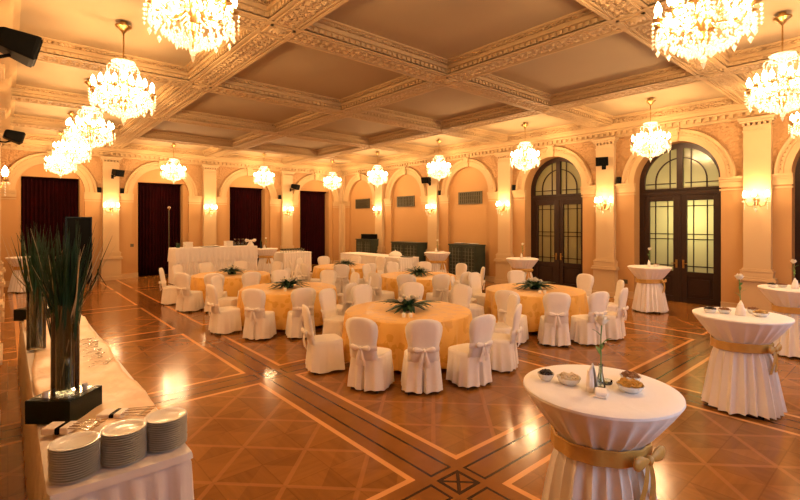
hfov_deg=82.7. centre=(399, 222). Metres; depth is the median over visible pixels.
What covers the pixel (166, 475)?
tablecloth
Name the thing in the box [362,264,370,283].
banquet chair
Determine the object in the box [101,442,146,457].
dinner plate
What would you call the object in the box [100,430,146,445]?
dinner plate
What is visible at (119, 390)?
table runner
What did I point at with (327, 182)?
chandelier
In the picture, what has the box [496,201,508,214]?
wall lamp
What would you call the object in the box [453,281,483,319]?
banquet chair
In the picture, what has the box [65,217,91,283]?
panel
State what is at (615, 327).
banquet chair
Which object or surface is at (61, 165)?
chandelier
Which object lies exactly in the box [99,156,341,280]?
trim
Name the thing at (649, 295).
cocktail table
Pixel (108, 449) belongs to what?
dinner plate
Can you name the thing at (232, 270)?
centrepiece
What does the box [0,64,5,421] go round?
trim
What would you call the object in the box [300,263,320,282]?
banquet chair
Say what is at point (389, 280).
round table
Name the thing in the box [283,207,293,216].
wall lamp
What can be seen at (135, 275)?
trim
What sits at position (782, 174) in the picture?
trim
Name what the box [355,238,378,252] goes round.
cabinet
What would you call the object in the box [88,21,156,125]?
chandelier
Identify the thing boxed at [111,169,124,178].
loudspeaker
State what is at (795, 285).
napkin
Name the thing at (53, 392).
glass vase
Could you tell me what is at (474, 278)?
banquet chair
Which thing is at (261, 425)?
floor
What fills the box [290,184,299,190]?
loudspeaker
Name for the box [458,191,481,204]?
air vent
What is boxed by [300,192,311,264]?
drape
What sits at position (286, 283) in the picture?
centrepiece
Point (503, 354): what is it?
banquet chair
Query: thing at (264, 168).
chandelier
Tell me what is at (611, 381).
ashtray
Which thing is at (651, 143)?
chandelier
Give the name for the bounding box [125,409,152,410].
fork
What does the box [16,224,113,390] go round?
plant arrangement
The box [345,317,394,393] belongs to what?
banquet chair
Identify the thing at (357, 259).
banquet chair
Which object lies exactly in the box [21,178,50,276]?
drape
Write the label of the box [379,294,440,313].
centrepiece
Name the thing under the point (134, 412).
fork
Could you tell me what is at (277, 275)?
banquet chair
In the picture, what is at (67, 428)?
fork
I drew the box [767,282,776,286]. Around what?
bowl
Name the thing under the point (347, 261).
centrepiece
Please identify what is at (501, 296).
banquet chair
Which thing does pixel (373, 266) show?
banquet chair
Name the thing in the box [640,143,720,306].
door
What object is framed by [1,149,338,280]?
wall
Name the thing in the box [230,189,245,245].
drape
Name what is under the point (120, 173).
grille
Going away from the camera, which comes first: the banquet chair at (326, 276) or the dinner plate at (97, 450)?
the dinner plate at (97, 450)
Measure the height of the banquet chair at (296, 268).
0.986 m
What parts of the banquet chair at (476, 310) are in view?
seat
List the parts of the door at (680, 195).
glass pane, fanlight pane, glass pane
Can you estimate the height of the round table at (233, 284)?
0.760 m
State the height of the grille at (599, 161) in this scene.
0.216 m
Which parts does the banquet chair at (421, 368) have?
seat, sash, backrest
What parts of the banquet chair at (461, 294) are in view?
sash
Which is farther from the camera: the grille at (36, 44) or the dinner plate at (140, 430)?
the grille at (36, 44)
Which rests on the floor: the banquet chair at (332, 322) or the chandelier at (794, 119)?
the banquet chair at (332, 322)
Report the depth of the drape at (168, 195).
19.38 m
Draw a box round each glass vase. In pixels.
[26,286,45,350]
[50,301,79,395]
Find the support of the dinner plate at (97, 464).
on the dinner plate at (95, 468)
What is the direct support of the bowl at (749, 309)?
on the cocktail table at (742, 377)
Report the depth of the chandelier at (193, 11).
4.21 m
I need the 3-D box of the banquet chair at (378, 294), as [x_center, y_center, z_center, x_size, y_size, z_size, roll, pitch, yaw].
[-0.455,1.708,11.384,0.541,0.986,0.618,0,0,43]
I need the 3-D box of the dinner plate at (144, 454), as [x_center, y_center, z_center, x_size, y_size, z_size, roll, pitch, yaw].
[-1.682,1.429,2.769,0.246,0.021,0.246,0,0,-41]
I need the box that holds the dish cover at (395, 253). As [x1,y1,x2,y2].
[389,250,401,256]
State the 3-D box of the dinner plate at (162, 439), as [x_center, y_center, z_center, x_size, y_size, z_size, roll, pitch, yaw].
[-1.513,1.361,2.943,0.246,0.021,0.246,0,0,-41]
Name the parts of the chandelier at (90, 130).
stem, crystal crown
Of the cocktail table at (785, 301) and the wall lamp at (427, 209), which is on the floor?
the cocktail table at (785, 301)
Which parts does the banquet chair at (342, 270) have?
backrest, seat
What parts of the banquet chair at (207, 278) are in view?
backrest, seat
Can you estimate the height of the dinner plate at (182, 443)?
0.021 m
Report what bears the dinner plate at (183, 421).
on the dinner plate at (182, 424)
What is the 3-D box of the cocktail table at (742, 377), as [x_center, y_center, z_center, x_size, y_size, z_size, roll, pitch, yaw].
[4.072,1.644,5.430,0.979,1.108,0.979,0,0,41]
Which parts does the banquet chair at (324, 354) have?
backrest, sash, seat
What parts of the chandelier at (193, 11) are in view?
arm, arm, arm, stem, arm, arm, arm, arm, bulb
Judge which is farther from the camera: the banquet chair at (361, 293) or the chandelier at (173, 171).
the chandelier at (173, 171)
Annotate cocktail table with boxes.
[5,256,28,292]
[257,248,277,273]
[424,251,449,272]
[506,257,538,280]
[523,364,685,499]
[627,265,671,313]
[692,307,794,419]
[757,284,799,356]
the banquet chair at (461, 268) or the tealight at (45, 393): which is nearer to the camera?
the tealight at (45, 393)
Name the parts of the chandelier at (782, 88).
bulb, bulb, arm, bulb, arm, bulb, arm, crystal crown, bulb, hanging rod, stem, arm, bulb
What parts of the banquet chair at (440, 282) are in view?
seat, backrest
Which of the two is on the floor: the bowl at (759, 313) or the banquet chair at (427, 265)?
the banquet chair at (427, 265)
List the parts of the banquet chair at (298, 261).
backrest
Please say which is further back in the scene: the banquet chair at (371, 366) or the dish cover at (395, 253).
the dish cover at (395, 253)
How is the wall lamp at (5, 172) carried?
attached to the wall
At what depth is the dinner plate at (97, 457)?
2.52 m
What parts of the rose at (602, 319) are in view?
stem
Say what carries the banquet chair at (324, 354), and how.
on the floor
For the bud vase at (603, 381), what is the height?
0.155 m
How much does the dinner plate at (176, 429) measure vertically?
0.021 m
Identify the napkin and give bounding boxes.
[41,421,77,434]
[96,408,128,418]
[245,239,255,245]
[586,363,597,392]
[593,387,608,398]
[735,300,745,315]
[791,278,798,288]
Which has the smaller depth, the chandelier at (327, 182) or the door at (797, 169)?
the door at (797, 169)
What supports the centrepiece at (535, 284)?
on the round table at (531, 301)
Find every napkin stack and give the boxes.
[183,242,192,247]
[224,241,232,246]
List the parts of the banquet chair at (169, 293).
backrest, seat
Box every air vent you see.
[355,198,369,208]
[397,195,414,206]
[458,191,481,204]
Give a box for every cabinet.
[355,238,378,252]
[391,241,427,261]
[448,244,485,278]
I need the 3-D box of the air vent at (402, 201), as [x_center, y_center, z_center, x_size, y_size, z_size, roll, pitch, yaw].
[0.255,-0.995,20.894,0.050,0.490,1.200,0,0,-41]
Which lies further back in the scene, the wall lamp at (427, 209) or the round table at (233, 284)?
the wall lamp at (427, 209)
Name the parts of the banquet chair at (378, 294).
backrest, seat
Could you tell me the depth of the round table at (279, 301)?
9.41 m
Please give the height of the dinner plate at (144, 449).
0.021 m
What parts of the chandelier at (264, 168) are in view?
crystal crown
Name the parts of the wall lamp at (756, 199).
plate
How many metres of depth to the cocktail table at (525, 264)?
13.70 m
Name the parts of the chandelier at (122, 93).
bulb, bulb, arm, bulb, arm, bulb, arm, crystal crown, bulb, stem, hanging rod, arm, bulb, arm, bulb, arm, bulb, bulb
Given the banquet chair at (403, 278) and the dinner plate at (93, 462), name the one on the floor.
the banquet chair at (403, 278)
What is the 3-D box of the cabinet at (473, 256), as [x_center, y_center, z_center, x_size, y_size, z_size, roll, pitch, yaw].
[2.570,1.510,17.576,0.600,1.380,1.390,0,0,-41]
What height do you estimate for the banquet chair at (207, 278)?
0.986 m
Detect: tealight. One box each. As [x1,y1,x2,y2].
[42,391,48,397]
[82,382,87,388]
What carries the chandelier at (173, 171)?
hanging from the ceiling
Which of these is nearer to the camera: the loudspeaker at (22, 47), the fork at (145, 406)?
the fork at (145, 406)
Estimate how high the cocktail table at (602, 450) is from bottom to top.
1.108 m
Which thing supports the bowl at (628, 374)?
on the cocktail table at (602, 450)
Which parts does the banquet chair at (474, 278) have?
backrest, seat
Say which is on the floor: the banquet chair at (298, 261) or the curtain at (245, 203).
the banquet chair at (298, 261)
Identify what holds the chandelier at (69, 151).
hanging from the ceiling
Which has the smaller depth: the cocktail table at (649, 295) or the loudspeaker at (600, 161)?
the cocktail table at (649, 295)
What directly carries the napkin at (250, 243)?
on the buffet table at (221, 257)
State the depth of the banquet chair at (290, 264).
14.57 m
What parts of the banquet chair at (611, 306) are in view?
seat, backrest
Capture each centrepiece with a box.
[218,265,245,273]
[267,277,309,288]
[334,259,356,265]
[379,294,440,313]
[402,266,431,276]
[512,277,555,289]
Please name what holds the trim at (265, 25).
attached to the ceiling
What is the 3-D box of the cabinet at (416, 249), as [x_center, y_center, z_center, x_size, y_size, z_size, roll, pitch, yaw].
[0.382,1.520,20.111,0.600,1.360,1.790,0,0,-41]
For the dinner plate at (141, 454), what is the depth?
2.69 m
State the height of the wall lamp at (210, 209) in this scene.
0.540 m
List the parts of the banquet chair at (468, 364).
seat, sash, backrest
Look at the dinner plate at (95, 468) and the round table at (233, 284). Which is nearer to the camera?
the dinner plate at (95, 468)
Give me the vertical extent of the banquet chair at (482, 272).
0.986 m
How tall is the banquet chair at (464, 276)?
0.986 m
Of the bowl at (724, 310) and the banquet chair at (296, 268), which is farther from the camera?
the banquet chair at (296, 268)
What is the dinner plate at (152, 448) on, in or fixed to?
on the dinner plate at (182, 443)
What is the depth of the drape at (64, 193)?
17.00 m
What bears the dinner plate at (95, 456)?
on the dinner plate at (97, 457)
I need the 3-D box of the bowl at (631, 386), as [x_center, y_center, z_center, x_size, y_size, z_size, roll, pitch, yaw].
[1.488,1.045,2.939,0.164,0.088,0.164,0,0,-22]
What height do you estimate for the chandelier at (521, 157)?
1.606 m
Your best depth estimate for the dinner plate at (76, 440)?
2.61 m
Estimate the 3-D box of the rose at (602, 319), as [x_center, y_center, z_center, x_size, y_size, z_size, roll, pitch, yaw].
[1.335,0.839,3.013,0.113,0.472,0.109,0,0,-41]
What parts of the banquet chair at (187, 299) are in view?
backrest, seat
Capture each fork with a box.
[67,428,94,429]
[69,426,96,427]
[72,424,100,425]
[73,422,102,424]
[78,418,107,421]
[122,412,148,413]
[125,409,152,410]
[128,406,155,408]
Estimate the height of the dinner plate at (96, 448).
0.021 m
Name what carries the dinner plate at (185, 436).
on the dinner plate at (152, 448)
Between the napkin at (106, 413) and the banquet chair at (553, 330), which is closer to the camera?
the napkin at (106, 413)
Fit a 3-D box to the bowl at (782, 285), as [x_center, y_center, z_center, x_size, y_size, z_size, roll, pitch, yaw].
[6.463,1.052,7.682,0.139,0.075,0.139,0,0,3]
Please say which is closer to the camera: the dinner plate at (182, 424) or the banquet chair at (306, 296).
the dinner plate at (182, 424)
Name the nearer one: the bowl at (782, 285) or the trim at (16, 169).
the bowl at (782, 285)
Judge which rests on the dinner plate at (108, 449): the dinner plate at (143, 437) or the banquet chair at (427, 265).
the dinner plate at (143, 437)
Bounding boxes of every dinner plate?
[47,431,99,451]
[47,437,99,453]
[47,440,99,456]
[47,442,99,458]
[47,444,99,461]
[47,449,99,466]
[47,456,99,473]
[47,465,99,483]
[48,446,100,463]
[48,450,100,468]
[48,453,100,470]
[48,458,100,475]
[48,460,100,478]
[48,462,100,480]
[100,418,146,436]
[100,424,146,438]
[100,428,145,440]
[100,429,146,443]
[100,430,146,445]
[100,433,146,447]
[100,437,146,452]
[100,439,146,454]
[100,446,145,459]
[100,446,146,461]
[100,448,146,464]
[100,450,146,466]
[101,435,146,450]
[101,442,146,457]
[144,407,186,423]
[146,417,186,429]
[146,420,186,431]
[146,426,186,438]
[146,434,186,447]
[147,413,186,425]
[147,416,186,427]
[147,422,186,434]
[147,424,186,436]
[147,428,186,440]
[147,430,186,442]
[147,432,186,444]
[147,437,186,449]
[147,439,186,451]
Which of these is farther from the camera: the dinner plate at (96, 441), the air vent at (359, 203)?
the air vent at (359, 203)
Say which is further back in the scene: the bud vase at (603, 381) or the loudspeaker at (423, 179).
the loudspeaker at (423, 179)
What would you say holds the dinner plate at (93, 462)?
on the dinner plate at (98, 460)
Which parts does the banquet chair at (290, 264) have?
backrest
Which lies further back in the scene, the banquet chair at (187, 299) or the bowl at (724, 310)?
the banquet chair at (187, 299)
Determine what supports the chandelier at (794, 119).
hanging from the ceiling
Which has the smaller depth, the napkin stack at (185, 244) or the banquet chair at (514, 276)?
the banquet chair at (514, 276)
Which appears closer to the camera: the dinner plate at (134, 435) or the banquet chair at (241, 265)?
the dinner plate at (134, 435)
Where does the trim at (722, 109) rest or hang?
attached to the wall at (462, 223)
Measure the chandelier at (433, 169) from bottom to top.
1.606 m
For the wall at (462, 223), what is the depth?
14.29 m
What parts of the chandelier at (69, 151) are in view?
stem, crystal crown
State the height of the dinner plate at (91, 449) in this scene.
0.021 m
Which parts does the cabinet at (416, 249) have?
door, door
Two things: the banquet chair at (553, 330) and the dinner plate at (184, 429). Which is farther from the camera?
the banquet chair at (553, 330)
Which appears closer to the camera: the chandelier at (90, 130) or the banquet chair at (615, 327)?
the banquet chair at (615, 327)
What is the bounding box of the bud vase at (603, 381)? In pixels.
[597,363,605,387]
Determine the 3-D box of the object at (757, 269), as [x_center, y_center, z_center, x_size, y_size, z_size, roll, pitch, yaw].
[2.813,-0.170,17.600,0.280,4.740,18.410,0,0,-41]
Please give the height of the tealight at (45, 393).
0.036 m
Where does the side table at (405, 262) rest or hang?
on the floor
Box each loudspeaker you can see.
[0,27,42,67]
[0,129,25,144]
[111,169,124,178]
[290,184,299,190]
[421,177,430,185]
[596,157,608,169]
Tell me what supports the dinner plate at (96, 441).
on the dinner plate at (95, 444)
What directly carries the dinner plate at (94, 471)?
on the tablecloth
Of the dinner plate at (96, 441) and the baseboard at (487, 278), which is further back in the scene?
the baseboard at (487, 278)
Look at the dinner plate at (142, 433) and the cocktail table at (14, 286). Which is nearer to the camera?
the dinner plate at (142, 433)
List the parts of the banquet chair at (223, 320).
backrest, seat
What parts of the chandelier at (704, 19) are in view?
bulb, bulb, arm, arm, arm, arm, arm, arm, arm, arm, stem, arm, arm, arm, arm, arm, arm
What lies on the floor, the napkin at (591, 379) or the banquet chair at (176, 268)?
the banquet chair at (176, 268)
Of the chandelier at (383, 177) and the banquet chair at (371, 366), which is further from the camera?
the chandelier at (383, 177)
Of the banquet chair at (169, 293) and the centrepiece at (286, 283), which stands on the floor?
the banquet chair at (169, 293)
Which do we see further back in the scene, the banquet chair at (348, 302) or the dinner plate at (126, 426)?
the banquet chair at (348, 302)
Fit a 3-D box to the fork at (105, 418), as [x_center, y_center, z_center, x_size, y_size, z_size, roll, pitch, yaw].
[-2.139,1.368,3.154,0.200,0.010,0.024,0,0,-10]
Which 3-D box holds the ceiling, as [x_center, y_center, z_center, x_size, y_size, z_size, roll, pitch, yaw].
[-1.450,-3.100,11.972,14.250,0.001,21.560,0,0,-41]
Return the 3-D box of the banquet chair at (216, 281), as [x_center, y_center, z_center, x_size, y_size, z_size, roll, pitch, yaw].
[-3.985,1.708,10.444,0.618,0.986,0.541,0,0,9]
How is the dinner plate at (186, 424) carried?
on the dinner plate at (184, 429)
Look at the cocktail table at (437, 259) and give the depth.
16.64 m
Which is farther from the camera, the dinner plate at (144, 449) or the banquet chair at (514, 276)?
the banquet chair at (514, 276)
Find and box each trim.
[0,0,799,175]
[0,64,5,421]
[1,151,341,207]
[10,0,799,164]
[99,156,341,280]
[133,260,331,277]
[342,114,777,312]
[342,127,799,207]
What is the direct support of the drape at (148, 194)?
hanging from the curtain at (154, 199)
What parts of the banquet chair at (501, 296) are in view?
backrest, seat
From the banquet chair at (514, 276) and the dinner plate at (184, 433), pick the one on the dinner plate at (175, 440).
the dinner plate at (184, 433)
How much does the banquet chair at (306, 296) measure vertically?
0.986 m
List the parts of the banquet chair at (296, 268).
backrest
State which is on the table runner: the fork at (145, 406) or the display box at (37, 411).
the display box at (37, 411)
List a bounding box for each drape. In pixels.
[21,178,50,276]
[51,180,77,264]
[138,184,159,275]
[158,185,179,274]
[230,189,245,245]
[246,189,260,266]
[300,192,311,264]
[311,193,324,263]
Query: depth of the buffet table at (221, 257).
16.77 m
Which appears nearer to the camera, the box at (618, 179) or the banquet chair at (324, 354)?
the banquet chair at (324, 354)
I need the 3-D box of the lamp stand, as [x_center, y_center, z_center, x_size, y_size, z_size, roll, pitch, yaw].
[-9.429,0.755,18.545,0.400,2.890,0.400,0,0,-41]
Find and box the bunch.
[1,224,61,347]
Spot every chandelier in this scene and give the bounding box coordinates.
[44,131,76,177]
[52,111,90,167]
[65,79,114,153]
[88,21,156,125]
[142,0,239,61]
[160,143,186,183]
[253,153,274,187]
[323,160,341,191]
[367,151,387,187]
[427,139,450,181]
[510,122,539,171]
[630,98,671,162]
[651,0,763,68]
[744,12,799,121]
[788,112,799,138]
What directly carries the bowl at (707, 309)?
on the cocktail table at (742, 377)
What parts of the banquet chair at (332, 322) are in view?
backrest, sash, seat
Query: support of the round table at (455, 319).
on the floor
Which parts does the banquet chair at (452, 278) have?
backrest, seat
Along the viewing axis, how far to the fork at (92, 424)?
3.08 m
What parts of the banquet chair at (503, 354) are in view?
seat, sash, backrest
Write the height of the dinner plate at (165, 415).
0.021 m
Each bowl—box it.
[537,369,553,380]
[557,371,580,385]
[616,377,644,393]
[620,370,640,380]
[703,306,716,312]
[718,307,730,313]
[746,306,758,312]
[752,309,769,316]
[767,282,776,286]
[777,283,787,287]
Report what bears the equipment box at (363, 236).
on the cabinet at (362, 245)
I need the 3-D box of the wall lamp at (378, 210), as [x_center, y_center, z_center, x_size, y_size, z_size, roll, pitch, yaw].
[-1.173,-0.520,21.920,0.331,0.540,0.560,0,0,-41]
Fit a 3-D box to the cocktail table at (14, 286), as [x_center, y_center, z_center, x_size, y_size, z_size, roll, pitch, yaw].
[-12.031,1.644,14.582,0.979,1.108,0.979,0,0,28]
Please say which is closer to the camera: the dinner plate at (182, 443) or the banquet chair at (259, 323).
the dinner plate at (182, 443)
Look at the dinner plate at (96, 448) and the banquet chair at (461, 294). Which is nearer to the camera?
the dinner plate at (96, 448)
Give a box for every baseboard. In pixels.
[4,260,338,286]
[446,271,737,307]
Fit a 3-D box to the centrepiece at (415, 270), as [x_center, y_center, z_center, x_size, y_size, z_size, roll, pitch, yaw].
[0.534,1.320,12.570,0.911,0.239,0.971,0,0,-15]
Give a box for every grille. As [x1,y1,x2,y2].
[32,40,42,66]
[116,170,124,176]
[421,178,427,182]
[596,158,607,165]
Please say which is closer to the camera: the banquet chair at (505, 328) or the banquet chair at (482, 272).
the banquet chair at (505, 328)
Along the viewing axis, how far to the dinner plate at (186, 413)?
2.88 m
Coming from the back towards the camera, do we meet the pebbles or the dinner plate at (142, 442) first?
the pebbles
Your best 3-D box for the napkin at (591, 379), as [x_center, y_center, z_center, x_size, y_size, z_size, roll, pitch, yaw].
[1.250,1.001,2.968,0.114,0.176,0.069,0,0,-43]
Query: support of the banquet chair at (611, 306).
on the floor
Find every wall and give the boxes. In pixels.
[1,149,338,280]
[345,112,799,302]
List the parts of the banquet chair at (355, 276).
seat, backrest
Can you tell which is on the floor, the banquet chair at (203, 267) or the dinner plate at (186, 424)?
the banquet chair at (203, 267)
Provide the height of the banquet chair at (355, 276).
0.986 m
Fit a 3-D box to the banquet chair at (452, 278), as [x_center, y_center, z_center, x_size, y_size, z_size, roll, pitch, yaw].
[1.462,1.708,10.354,0.618,0.986,0.541,0,0,18]
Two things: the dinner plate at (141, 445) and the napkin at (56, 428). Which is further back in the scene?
the napkin at (56, 428)
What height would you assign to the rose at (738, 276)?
0.472 m
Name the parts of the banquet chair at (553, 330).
seat, sash, backrest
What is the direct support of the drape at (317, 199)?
hanging from the curtain at (312, 203)
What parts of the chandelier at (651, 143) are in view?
stem, crystal crown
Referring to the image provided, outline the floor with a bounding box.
[0,264,799,499]
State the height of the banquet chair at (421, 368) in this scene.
0.986 m
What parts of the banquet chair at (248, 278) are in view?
backrest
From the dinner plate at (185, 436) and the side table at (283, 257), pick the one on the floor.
the side table at (283, 257)
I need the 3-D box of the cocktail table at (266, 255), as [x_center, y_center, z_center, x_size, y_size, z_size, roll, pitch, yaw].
[-5.727,1.644,19.429,0.979,1.108,0.979,0,0,39]
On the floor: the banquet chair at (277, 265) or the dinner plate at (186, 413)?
the banquet chair at (277, 265)
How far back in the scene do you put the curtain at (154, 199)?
19.08 m
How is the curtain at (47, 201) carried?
hanging from the wall at (191, 215)
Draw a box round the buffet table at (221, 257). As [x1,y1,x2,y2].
[167,245,257,284]
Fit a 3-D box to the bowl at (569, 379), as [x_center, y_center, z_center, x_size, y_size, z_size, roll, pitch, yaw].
[1.143,1.051,3.079,0.156,0.076,0.156,0,0,-9]
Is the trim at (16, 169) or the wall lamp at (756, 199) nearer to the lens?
the wall lamp at (756, 199)
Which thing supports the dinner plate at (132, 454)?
on the dinner plate at (144, 449)
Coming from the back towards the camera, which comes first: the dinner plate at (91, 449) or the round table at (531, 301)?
the round table at (531, 301)
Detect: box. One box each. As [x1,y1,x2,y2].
[13,305,49,320]
[25,385,101,424]
[361,234,376,238]
[616,177,620,183]
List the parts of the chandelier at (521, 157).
stem, crystal crown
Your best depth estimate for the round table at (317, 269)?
14.71 m
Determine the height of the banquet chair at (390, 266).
0.986 m
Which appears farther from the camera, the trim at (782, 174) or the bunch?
the trim at (782, 174)
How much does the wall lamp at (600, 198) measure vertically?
0.540 m
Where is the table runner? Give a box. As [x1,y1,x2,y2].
[24,315,156,439]
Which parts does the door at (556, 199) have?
glass pane, fanlight pane, glass pane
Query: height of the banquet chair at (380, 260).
0.986 m
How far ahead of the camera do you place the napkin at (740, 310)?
5.34 m
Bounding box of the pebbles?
[34,385,93,398]
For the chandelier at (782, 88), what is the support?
hanging from the ceiling
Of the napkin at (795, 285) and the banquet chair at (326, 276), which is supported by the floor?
the banquet chair at (326, 276)
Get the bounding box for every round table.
[190,270,270,303]
[237,282,337,329]
[312,263,377,280]
[342,300,471,371]
[381,271,455,299]
[484,283,588,331]
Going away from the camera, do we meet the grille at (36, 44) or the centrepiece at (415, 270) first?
the grille at (36, 44)
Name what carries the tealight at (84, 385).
on the pebbles
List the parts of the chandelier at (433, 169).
crystal crown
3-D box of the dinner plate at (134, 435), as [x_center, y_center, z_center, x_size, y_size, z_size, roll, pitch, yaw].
[-1.684,1.279,2.767,0.246,0.021,0.246,0,0,-41]
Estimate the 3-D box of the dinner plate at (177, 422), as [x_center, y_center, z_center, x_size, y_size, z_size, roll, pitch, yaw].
[-1.515,1.279,2.942,0.246,0.021,0.246,0,0,-41]
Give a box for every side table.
[274,251,311,271]
[340,252,418,271]
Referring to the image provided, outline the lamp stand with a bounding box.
[165,206,170,276]
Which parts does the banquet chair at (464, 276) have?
seat, backrest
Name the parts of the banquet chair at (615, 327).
seat, backrest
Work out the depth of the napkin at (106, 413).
3.26 m
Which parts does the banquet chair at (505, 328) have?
seat, sash, backrest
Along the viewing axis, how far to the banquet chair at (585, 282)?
10.79 m
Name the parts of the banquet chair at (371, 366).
backrest, sash, seat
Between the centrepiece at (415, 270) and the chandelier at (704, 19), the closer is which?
the chandelier at (704, 19)
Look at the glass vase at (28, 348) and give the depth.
5.08 m
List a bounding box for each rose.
[593,314,611,385]
[734,273,746,299]
[790,259,797,277]
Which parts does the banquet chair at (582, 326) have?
seat, backrest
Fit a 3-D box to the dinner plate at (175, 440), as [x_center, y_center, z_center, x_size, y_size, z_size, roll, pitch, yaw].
[-1.515,1.388,2.941,0.246,0.021,0.246,0,0,-41]
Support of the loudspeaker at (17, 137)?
attached to the wall
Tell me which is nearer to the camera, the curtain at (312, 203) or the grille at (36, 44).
the grille at (36, 44)
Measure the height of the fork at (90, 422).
0.010 m
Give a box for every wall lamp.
[0,166,9,195]
[103,202,119,215]
[204,205,216,215]
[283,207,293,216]
[373,207,379,217]
[426,204,434,213]
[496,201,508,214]
[594,196,612,213]
[742,189,770,211]
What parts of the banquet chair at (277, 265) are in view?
backrest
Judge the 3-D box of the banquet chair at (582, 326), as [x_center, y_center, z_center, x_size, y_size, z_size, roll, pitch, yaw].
[3.454,1.708,8.329,0.541,0.986,0.618,0,0,-21]
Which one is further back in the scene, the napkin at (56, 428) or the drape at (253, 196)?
the drape at (253, 196)
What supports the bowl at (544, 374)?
on the cocktail table at (602, 450)
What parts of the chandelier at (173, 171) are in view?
crystal crown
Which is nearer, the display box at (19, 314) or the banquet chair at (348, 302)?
the display box at (19, 314)
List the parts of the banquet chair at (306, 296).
seat, backrest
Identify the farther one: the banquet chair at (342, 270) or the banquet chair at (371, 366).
the banquet chair at (342, 270)
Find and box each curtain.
[21,176,77,276]
[138,182,180,275]
[230,187,262,266]
[300,191,325,264]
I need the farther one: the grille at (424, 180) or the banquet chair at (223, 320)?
the grille at (424, 180)
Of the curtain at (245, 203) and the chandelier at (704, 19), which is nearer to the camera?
the chandelier at (704, 19)
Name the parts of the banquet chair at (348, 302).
seat, backrest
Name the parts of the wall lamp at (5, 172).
bulb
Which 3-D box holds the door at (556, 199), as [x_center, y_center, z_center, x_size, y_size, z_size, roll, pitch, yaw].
[5.390,-0.010,15.432,0.172,4.420,2.120,0,0,-41]
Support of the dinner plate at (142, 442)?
on the dinner plate at (141, 445)
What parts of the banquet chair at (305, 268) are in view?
backrest, seat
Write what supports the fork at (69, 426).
in the napkin at (56, 428)
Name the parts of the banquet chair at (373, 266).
backrest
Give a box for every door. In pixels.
[531,157,582,287]
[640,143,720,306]
[795,156,799,282]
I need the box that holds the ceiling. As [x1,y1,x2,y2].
[13,0,799,163]
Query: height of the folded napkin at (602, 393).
0.035 m
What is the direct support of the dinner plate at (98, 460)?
on the dinner plate at (97, 464)
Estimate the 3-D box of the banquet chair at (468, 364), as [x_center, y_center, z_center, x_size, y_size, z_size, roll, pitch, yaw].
[0.963,1.708,6.250,0.541,0.986,0.618,0,0,-33]
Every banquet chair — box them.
[159,268,176,304]
[172,265,183,284]
[174,273,203,312]
[198,262,213,272]
[204,273,226,312]
[206,284,241,334]
[211,275,237,306]
[233,261,248,269]
[237,272,260,296]
[241,289,276,340]
[271,261,282,282]
[271,270,289,281]
[285,287,315,339]
[289,260,301,279]
[294,265,298,279]
[295,258,312,277]
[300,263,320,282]
[301,304,344,374]
[318,256,329,264]
[319,288,343,337]
[320,270,336,285]
[333,264,349,292]
[336,282,356,315]
[337,272,359,304]
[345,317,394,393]
[349,255,360,263]
[351,284,372,304]
[358,263,376,284]
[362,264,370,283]
[368,272,394,301]
[375,256,385,275]
[385,262,398,272]
[397,274,415,298]
[401,282,423,299]
[401,319,442,394]
[417,261,431,270]
[426,274,449,301]
[446,314,495,389]
[448,272,470,302]
[450,276,476,303]
[451,284,471,308]
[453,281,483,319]
[455,263,466,282]
[468,272,484,306]
[480,267,484,289]
[490,304,521,372]
[493,294,517,333]
[495,290,528,342]
[507,270,525,282]
[538,292,570,346]
[570,291,608,345]
[576,274,593,300]
[605,287,628,340]
[606,280,623,311]
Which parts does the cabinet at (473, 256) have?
door, door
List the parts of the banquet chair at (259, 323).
backrest, sash, seat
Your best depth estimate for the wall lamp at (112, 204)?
17.44 m
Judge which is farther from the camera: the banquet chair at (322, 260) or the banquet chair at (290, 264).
the banquet chair at (322, 260)
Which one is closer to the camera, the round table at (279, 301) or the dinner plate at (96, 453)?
the dinner plate at (96, 453)
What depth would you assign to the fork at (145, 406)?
3.37 m
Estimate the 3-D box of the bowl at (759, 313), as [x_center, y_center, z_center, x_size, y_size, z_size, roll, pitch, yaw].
[4.201,1.048,5.290,0.160,0.083,0.160,0,0,-25]
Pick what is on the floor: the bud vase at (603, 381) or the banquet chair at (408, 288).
the banquet chair at (408, 288)
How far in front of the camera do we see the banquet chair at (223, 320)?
8.96 m
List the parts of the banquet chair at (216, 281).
backrest, seat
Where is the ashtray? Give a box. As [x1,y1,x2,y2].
[599,378,612,384]
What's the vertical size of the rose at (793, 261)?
0.472 m
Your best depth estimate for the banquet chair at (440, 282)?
10.86 m
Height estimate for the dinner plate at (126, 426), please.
0.021 m
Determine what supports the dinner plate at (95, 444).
on the dinner plate at (91, 449)
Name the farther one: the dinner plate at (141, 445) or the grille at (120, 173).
the grille at (120, 173)
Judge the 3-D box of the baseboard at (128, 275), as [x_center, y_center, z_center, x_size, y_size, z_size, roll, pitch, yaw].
[-8.420,2.100,20.047,14.050,0.200,0.065,0,0,-41]
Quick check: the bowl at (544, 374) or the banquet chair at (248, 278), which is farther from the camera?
the banquet chair at (248, 278)
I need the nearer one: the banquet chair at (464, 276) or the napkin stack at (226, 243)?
the banquet chair at (464, 276)

